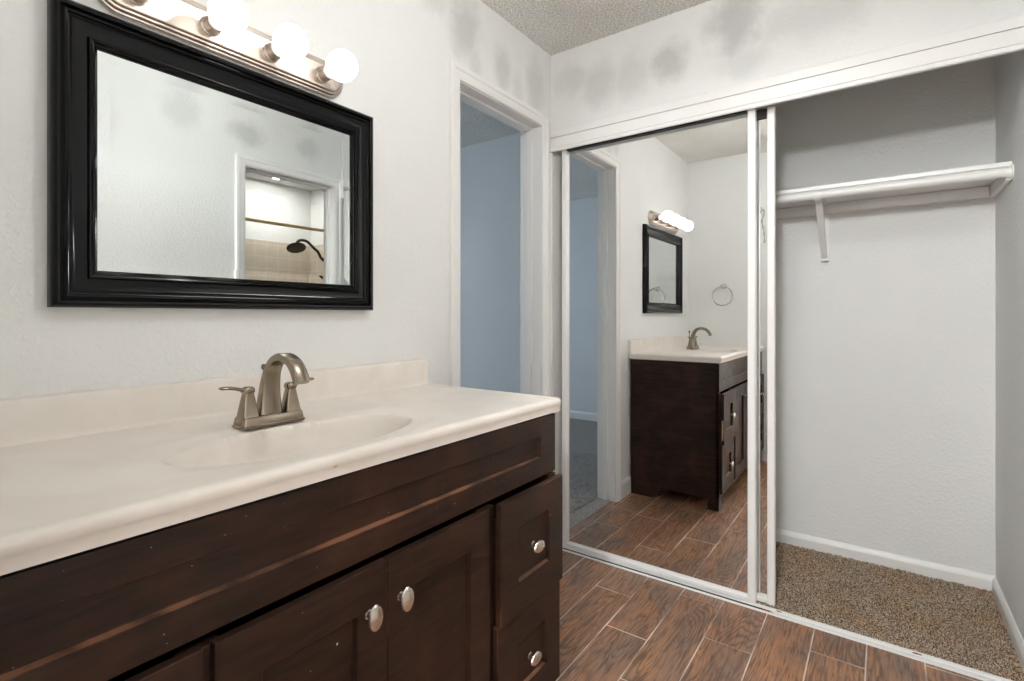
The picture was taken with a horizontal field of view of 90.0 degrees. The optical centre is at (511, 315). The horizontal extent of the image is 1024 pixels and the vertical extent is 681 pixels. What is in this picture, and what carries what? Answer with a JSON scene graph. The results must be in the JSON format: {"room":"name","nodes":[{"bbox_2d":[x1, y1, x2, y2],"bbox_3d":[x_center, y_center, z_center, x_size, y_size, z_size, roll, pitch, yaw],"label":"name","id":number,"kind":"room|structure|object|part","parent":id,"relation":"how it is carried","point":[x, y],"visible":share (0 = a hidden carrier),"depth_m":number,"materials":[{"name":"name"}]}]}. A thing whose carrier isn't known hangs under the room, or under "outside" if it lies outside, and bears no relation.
{"room":"bathroom","nodes":[
{"label":"bathroom","id":0,"kind":"room"},
{"bbox_2d":[0,0,561,474],"bbox_3d":[-0.868,-0.072,1.220,0.120,2.485,5.130,0,0,36],"label":"wall","id":1,"kind":"structure","parent":0,"point":[402,50],"depth_m":1.54,"materials":[{"name":"paint"}]},
{"bbox_2d":[47,0,372,310],"bbox_3d":[-0.687,-0.330,1.339,0.032,0.625,0.793,0,0,36],"label":"wall mirror","id":2,"kind":"object","parent":1,"relation":"attached to","point":[180,175],"visible":1,"depth_m":1.23,"materials":[{"name":"black paint"}]},
{"bbox_2d":[97,50,349,284],"bbox_3d":[-0.695,-0.330,1.345,0.006,0.470,0.638,0,0,36],"label":"mirror glass","id":3,"kind":"object","parent":2,"relation":"attached to","point":[200,179],"depth_m":1.27,"materials":[{"name":"silver metal"}]},
{"bbox_2d":[0,359,427,447],"bbox_3d":[-0.688,0.204,1.342,0.026,0.092,1.286,0,0,36],"label":"backsplash","id":4,"kind":"structure","parent":1,"relation":"attached to","point":[30,419],"depth_m":1.17,"materials":[{"name":"stone"}]},
{"bbox_2d":[98,0,357,98],"bbox_3d":[-0.647,-0.709,1.287,0.160,0.104,0.620,0,0,36],"label":"vanity light bar","id":5,"kind":"object","parent":1,"relation":"attached to","point":[221,28],"visible":1,"depth_m":1.29,"materials":[{"name":"silver metal"}]},
{"bbox_2d":[129,0,147,5],"bbox_3d":[-0.817,-0.709,1.119,0.034,0.047,0.047,0,0,36],"label":"socket","id":6,"kind":"object","parent":5,"relation":"attached to","point":[131,2],"depth_m":1.13,"materials":[{"name":"silver metal"}]},
{"bbox_3d":[-0.762,-0.709,1.080,0.104,0.087,0.087,0,0,36],"label":"light bulb","id":7,"kind":"part","parent":5,"relation":"part of","materials":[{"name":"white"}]},
{"bbox_2d":[200,15,220,36],"bbox_3d":[-0.726,-0.709,1.246,0.034,0.047,0.047,0,0,36],"label":"socket","id":8,"kind":"object","parent":5,"relation":"attached to","point":[207,28],"depth_m":1.24,"materials":[{"name":"silver metal"}]},
{"bbox_3d":[-0.671,-0.709,1.206,0.104,0.087,0.087,0,0,36],"label":"light bulb","id":9,"kind":"part","parent":5,"relation":"part of","materials":[{"name":"white glass"}]},
{"bbox_2d":[263,42,281,61],"bbox_3d":[-0.634,-0.709,1.372,0.034,0.047,0.047,0,0,36],"label":"socket","id":10,"kind":"object","parent":5,"relation":"attached to","point":[270,54],"depth_m":1.36,"materials":[{"name":"silver metal"}]},
{"bbox_3d":[-0.580,-0.709,1.332,0.104,0.087,0.087,0,0,36],"label":"light bulb","id":11,"kind":"part","parent":5,"relation":"part of","materials":[{"name":"white glass"}]},
{"bbox_2d":[316,65,332,82],"bbox_3d":[-0.543,-0.709,1.498,0.034,0.047,0.047,0,0,36],"label":"socket","id":12,"kind":"object","parent":5,"relation":"attached to","point":[322,75],"depth_m":1.49,"materials":[{"name":"silver metal"}]},
{"bbox_3d":[-0.489,-0.709,1.458,0.104,0.087,0.087,0,0,36],"label":"light bulb","id":13,"kind":"part","parent":5,"relation":"part of","materials":[{"name":"white glass"}]},
{"bbox_2d":[449,59,549,396],"bbox_3d":[-0.081,0.089,2.308,0.154,2.162,0.719,0,0,36],"label":"door frame","id":14,"kind":"structure","parent":1,"relation":"in","point":[466,86],"depth_m":2.52,"materials":[{"name":"white paint"}]},
{"bbox_3d":[-0.137,0.089,2.349,0.017,2.162,0.719,0,0,36],"label":"casing","id":15,"kind":"part","parent":14,"relation":"part of","materials":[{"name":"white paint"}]},
{"bbox_2d":[551,151,560,474],"bbox_3d":[0.225,0.155,2.624,0.007,2.030,0.085,0,0,36],"label":"trim","id":16,"kind":"structure","parent":1,"relation":"attached to","point":[555,156],"depth_m":2.62,"materials":[{"name":"white paint"}]},
{"bbox_2d":[460,133,519,392],"bbox_3d":[-0.731,-0.072,4.311,3.280,2.485,0.100,0,0,36],"label":"wall","id":17,"kind":"structure","parent":0,"point":[489,170],"depth_m":3.84,"materials":[{"name":"paint"}]},
{"bbox_2d":[460,0,709,147],"bbox_3d":[-0.865,-1.355,1.292,7.000,0.080,5.250,0,0,36],"label":"ceiling","id":18,"kind":"structure","parent":0,"point":[556,26],"depth_m":2.28,"materials":[{"name":"white paint"}]},
{"bbox_2d":[757,118,766,596],"bbox_3d":[0.684,0.169,2.331,0.880,1.954,0.004,0,0,36],"label":"mirror","id":19,"kind":"object","parent":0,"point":[761,122],"depth_m":2.09,"materials":[{"name":"silver metal"}]},
{"bbox_2d":[556,551,982,680],"bbox_3d":[0.567,1.200,0.227,3.430,0.060,5.200,0,0,36],"label":"floor","id":20,"kind":"structure","parent":0,"point":[617,624],"depth_m":1.82,"materials":[{"name":"brown tile"}]},
{"bbox_2d":[0,413,562,680],"bbox_3d":[-0.446,0.728,1.157,0.612,0.884,1.266,0,0,36],"label":"vanity cabinet","id":21,"kind":"object","parent":20,"relation":"on","point":[444,562],"visible":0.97,"depth_m":0.92,"materials":[{"name":"brown wood"}]},
{"bbox_3d":[-0.521,0.619,0.609,0.016,0.303,0.280,0,0,36],"label":"drawer","id":22,"kind":"part","parent":21,"relation":"part of","materials":[{"name":"brown wood"}]},
{"bbox_2d":[0,359,561,575],"bbox_3d":[-0.461,0.275,1.178,0.586,0.234,1.286,0,0,36],"label":"countertop","id":23,"kind":"structure","parent":21,"relation":"on","point":[81,471],"depth_m":1.01,"materials":[{"name":"stone"}]},
{"bbox_2d":[218,353,313,429],"bbox_3d":[-0.515,0.165,1.150,0.170,0.164,0.221,0,0,36],"label":"sink faucet","id":24,"kind":"object","parent":23,"relation":"on","point":[268,410],"visible":1,"depth_m":1.16,"materials":[{"name":"silver metal"}]},
{"bbox_3d":[-0.602,0.162,1.121,0.024,0.020,0.072,0,0,36],"label":"lever","id":25,"kind":"part","parent":24,"relation":"part of","materials":[{"name":"silver metal"}]},
{"bbox_3d":[-0.588,0.200,1.140,0.039,0.056,0.040,0,0,36],"label":"handle","id":26,"kind":"part","parent":24,"relation":"part of","materials":[{"name":"silver metal"}]},
{"bbox_3d":[-0.512,0.158,1.147,0.161,0.148,0.054,0,0,36],"label":"spout","id":27,"kind":"part","parent":24,"relation":"part of","materials":[{"name":"silver metal"}]},
{"bbox_3d":[-0.529,0.200,1.222,0.039,0.056,0.040,0,0,36],"label":"handle","id":28,"kind":"part","parent":24,"relation":"part of","materials":[{"name":"silver metal"}]},
{"bbox_3d":[-0.515,0.162,1.241,0.024,0.020,0.072,0,0,36],"label":"lever","id":29,"kind":"part","parent":24,"relation":"part of","materials":[{"name":"silver metal"}]},
{"bbox_3d":[-0.338,0.766,0.862,0.016,0.596,0.314,0,0,36],"label":"door","id":30,"kind":"part","parent":21,"relation":"part of","materials":[{"name":"brown wood"}]},
{"bbox_3d":[-0.255,0.552,0.939,0.028,0.049,0.032,0,0,36],"label":"knob","id":31,"kind":"part","parent":21,"relation":"part of","materials":[{"name":"silver metal"}]},
{"bbox_3d":[-0.210,0.552,1.002,0.028,0.049,0.032,0,0,36],"label":"knob","id":32,"kind":"part","parent":21,"relation":"part of","materials":[{"name":"silver metal"}]},
{"bbox_3d":[-0.153,0.766,1.118,0.016,0.596,0.315,0,0,36],"label":"door","id":33,"kind":"part","parent":21,"relation":"part of","materials":[{"name":"brown wood"}]},
{"bbox_3d":[-0.044,0.628,1.300,0.040,0.223,0.012,0,0,36],"label":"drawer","id":34,"kind":"part","parent":21,"relation":"part of","materials":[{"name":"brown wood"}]},
{"bbox_3d":[0.046,0.920,1.394,0.016,0.287,0.301,0,0,36],"label":"drawer","id":35,"kind":"part","parent":21,"relation":"part of","materials":[{"name":"brown wood"}]},
{"bbox_3d":[0.054,0.619,1.388,0.016,0.303,0.301,0,0,36],"label":"drawer","id":36,"kind":"part","parent":21,"relation":"part of","materials":[{"name":"brown wood"}]},
{"bbox_3d":[0.058,0.915,1.373,0.028,0.032,0.049,0,0,36],"label":"knob","id":37,"kind":"part","parent":21,"relation":"part of","materials":[{"name":"silver metal"}]},
{"bbox_3d":[0.067,0.614,1.367,0.028,0.032,0.049,0,0,36],"label":"knob","id":38,"kind":"part","parent":21,"relation":"part of","materials":[{"name":"silver metal"}]},
{"bbox_2d":[551,0,1023,150],"bbox_3d":[0.934,-1.087,2.121,1.745,0.455,0.100,0,0,36],"label":"wall","id":39,"kind":"structure","parent":0,"point":[711,45],"depth_m":2.09,"materials":[{"name":"paint"}]},
{"bbox_2d":[550,13,1023,138],"bbox_3d":[0.902,-0.915,2.077,1.743,0.039,0.008,0,0,36],"label":"trim","id":40,"kind":"structure","parent":39,"relation":"attached to","point":[1017,21],"depth_m":1.91,"materials":[{"name":"white paint"}]},
{"bbox_2d":[550,27,1023,152],"bbox_3d":[0.901,-0.859,2.076,1.743,0.067,0.011,0,0,36],"label":"sliding door track","id":41,"kind":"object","parent":39,"relation":"attached to","point":[1009,41],"depth_m":1.91,"materials":[{"name":"white metal"}]},
{"bbox_2d":[756,57,994,575],"bbox_3d":[1.361,-0.072,2.713,1.745,2.485,0.100,0,0,36],"label":"wall","id":42,"kind":"structure","parent":0,"point":[885,347],"depth_m":2.37,"materials":[{"name":"paint"}]},
{"bbox_2d":[813,191,828,261],"bbox_3d":[1.428,-0.406,2.364,0.036,0.282,0.385,0,0,36],"label":"shelf bracket","id":43,"kind":"object","parent":42,"relation":"attached to","point":[822,212],"visible":0.86,"depth_m":2.42,"materials":[{"name":"white metal"}]},
{"bbox_3d":[1.534,-0.400,2.512,0.036,0.270,0.021,0,0,36],"label":"wall plate","id":44,"kind":"part","parent":43,"relation":"part of","materials":[{"name":"white paint"}]},
{"bbox_2d":[776,528,995,590],"bbox_3d":[1.328,1.134,2.667,1.745,0.072,0.013,0,0,36],"label":"baseboard","id":45,"kind":"structure","parent":42,"relation":"attached to","point":[925,568],"depth_m":2.36,"materials":[{"name":"white paint"}]},
{"bbox_2d":[776,161,1011,218],"bbox_3d":[1.228,-0.532,2.526,1.742,0.069,0.357,0,0,36],"label":"closet shelf","id":46,"kind":"object","parent":42,"relation":"attached to","point":[984,189],"visible":0.42,"depth_m":2.26,"materials":[{"name":"white paint"}]},
{"bbox_2d":[776,163,1013,203],"bbox_3d":[1.122,-0.526,2.380,1.742,0.058,0.058,0,0,36],"label":"closet rod","id":47,"kind":"object","parent":46,"relation":"attached to","point":[1004,172],"visible":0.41,"depth_m":2.04,"materials":[{"name":"white paint"}]},
{"bbox_2d":[1007,163,1013,179],"bbox_3d":[1.821,-0.526,1.875,0.016,0.058,0.058,0,0,36],"label":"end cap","id":48,"kind":"object","parent":47,"relation":"attached to","point":[1010,169],"depth_m":1.86,"materials":[{"name":"white paint"}]},
{"bbox_2d":[995,50,1023,640],"bbox_3d":[1.237,-0.072,0.949,0.120,2.485,3.105,0,0,36],"label":"wall","id":49,"kind":"structure","parent":0,"point":[1009,68],"depth_m":1.92,"materials":[{"name":"paint"}]},
{"bbox_2d":[992,577,1023,670],"bbox_3d":[1.817,1.134,1.864,0.013,0.072,0.718,0,0,36],"label":"baseboard","id":50,"kind":"structure","parent":49,"relation":"attached to","point":[1016,638],"depth_m":1.87,"materials":[{"name":"white paint"}]},
{"bbox_3d":[1.118,1.200,2.376,1.745,0.060,0.730,0,0,36],"label":"floor","id":51,"kind":"structure","parent":0,"visible":0},
{"bbox_2d":[563,546,1012,680],"bbox_3d":[0.914,1.164,2.098,1.725,0.011,0.041,0,0,36],"label":"door track","id":52,"kind":"object","parent":51,"relation":"on","point":[912,654],"visible":0.95,"depth_m":1.93,"materials":[{"name":"white metal"}]},
{"bbox_2d":[562,108,756,603],"bbox_3d":[0.621,0.161,2.328,0.897,1.994,0.024,0,0,36],"label":"mirrored closet door","id":53,"kind":"structure","parent":52,"relation":"on","point":[659,227],"depth_m":2.30,"materials":[{"name":"silver metal"}]},
{"bbox_3d":[0.619,1.148,2.329,0.841,0.016,0.023,0,0,36],"label":"rail","id":54,"kind":"part","parent":53,"relation":"part of","materials":[{"name":"white metal"}]},
{"bbox_3d":[0.620,-0.832,2.330,0.841,0.008,0.020,0,0,36],"label":"rail","id":55,"kind":"part","parent":53,"relation":"part of","materials":[{"name":"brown metal"}]},
{"bbox_2d":[756,541,1023,680],"bbox_3d":[1.127,1.161,2.388,1.722,0.011,0.679,0,0,36],"label":"closet carpet","id":56,"kind":"object","parent":51,"relation":"on","point":[961,624],"visible":0.46,"depth_m":2.04,"materials":[{"name":"beige carpet"}]},
{"bbox_2d":[757,106,775,605],"bbox_3d":[0.679,0.161,2.323,0.926,1.994,0.027,0,0,36],"label":"mirrored closet door","id":57,"kind":"structure","parent":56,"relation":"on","point":[766,118],"depth_m":2.06,"materials":[{"name":"white metal"}]},
{"bbox_3d":[0.680,-0.820,2.325,0.872,0.032,0.023,0,0,36],"label":"rail","id":58,"kind":"part","parent":57,"relation":"part of","materials":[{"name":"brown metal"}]},
{"bbox_3d":[0.679,1.148,2.324,0.872,0.016,0.026,0,0,36],"label":"rail","id":59,"kind":"part","parent":57,"relation":"part of","materials":[{"name":"white metal"}]}
]}

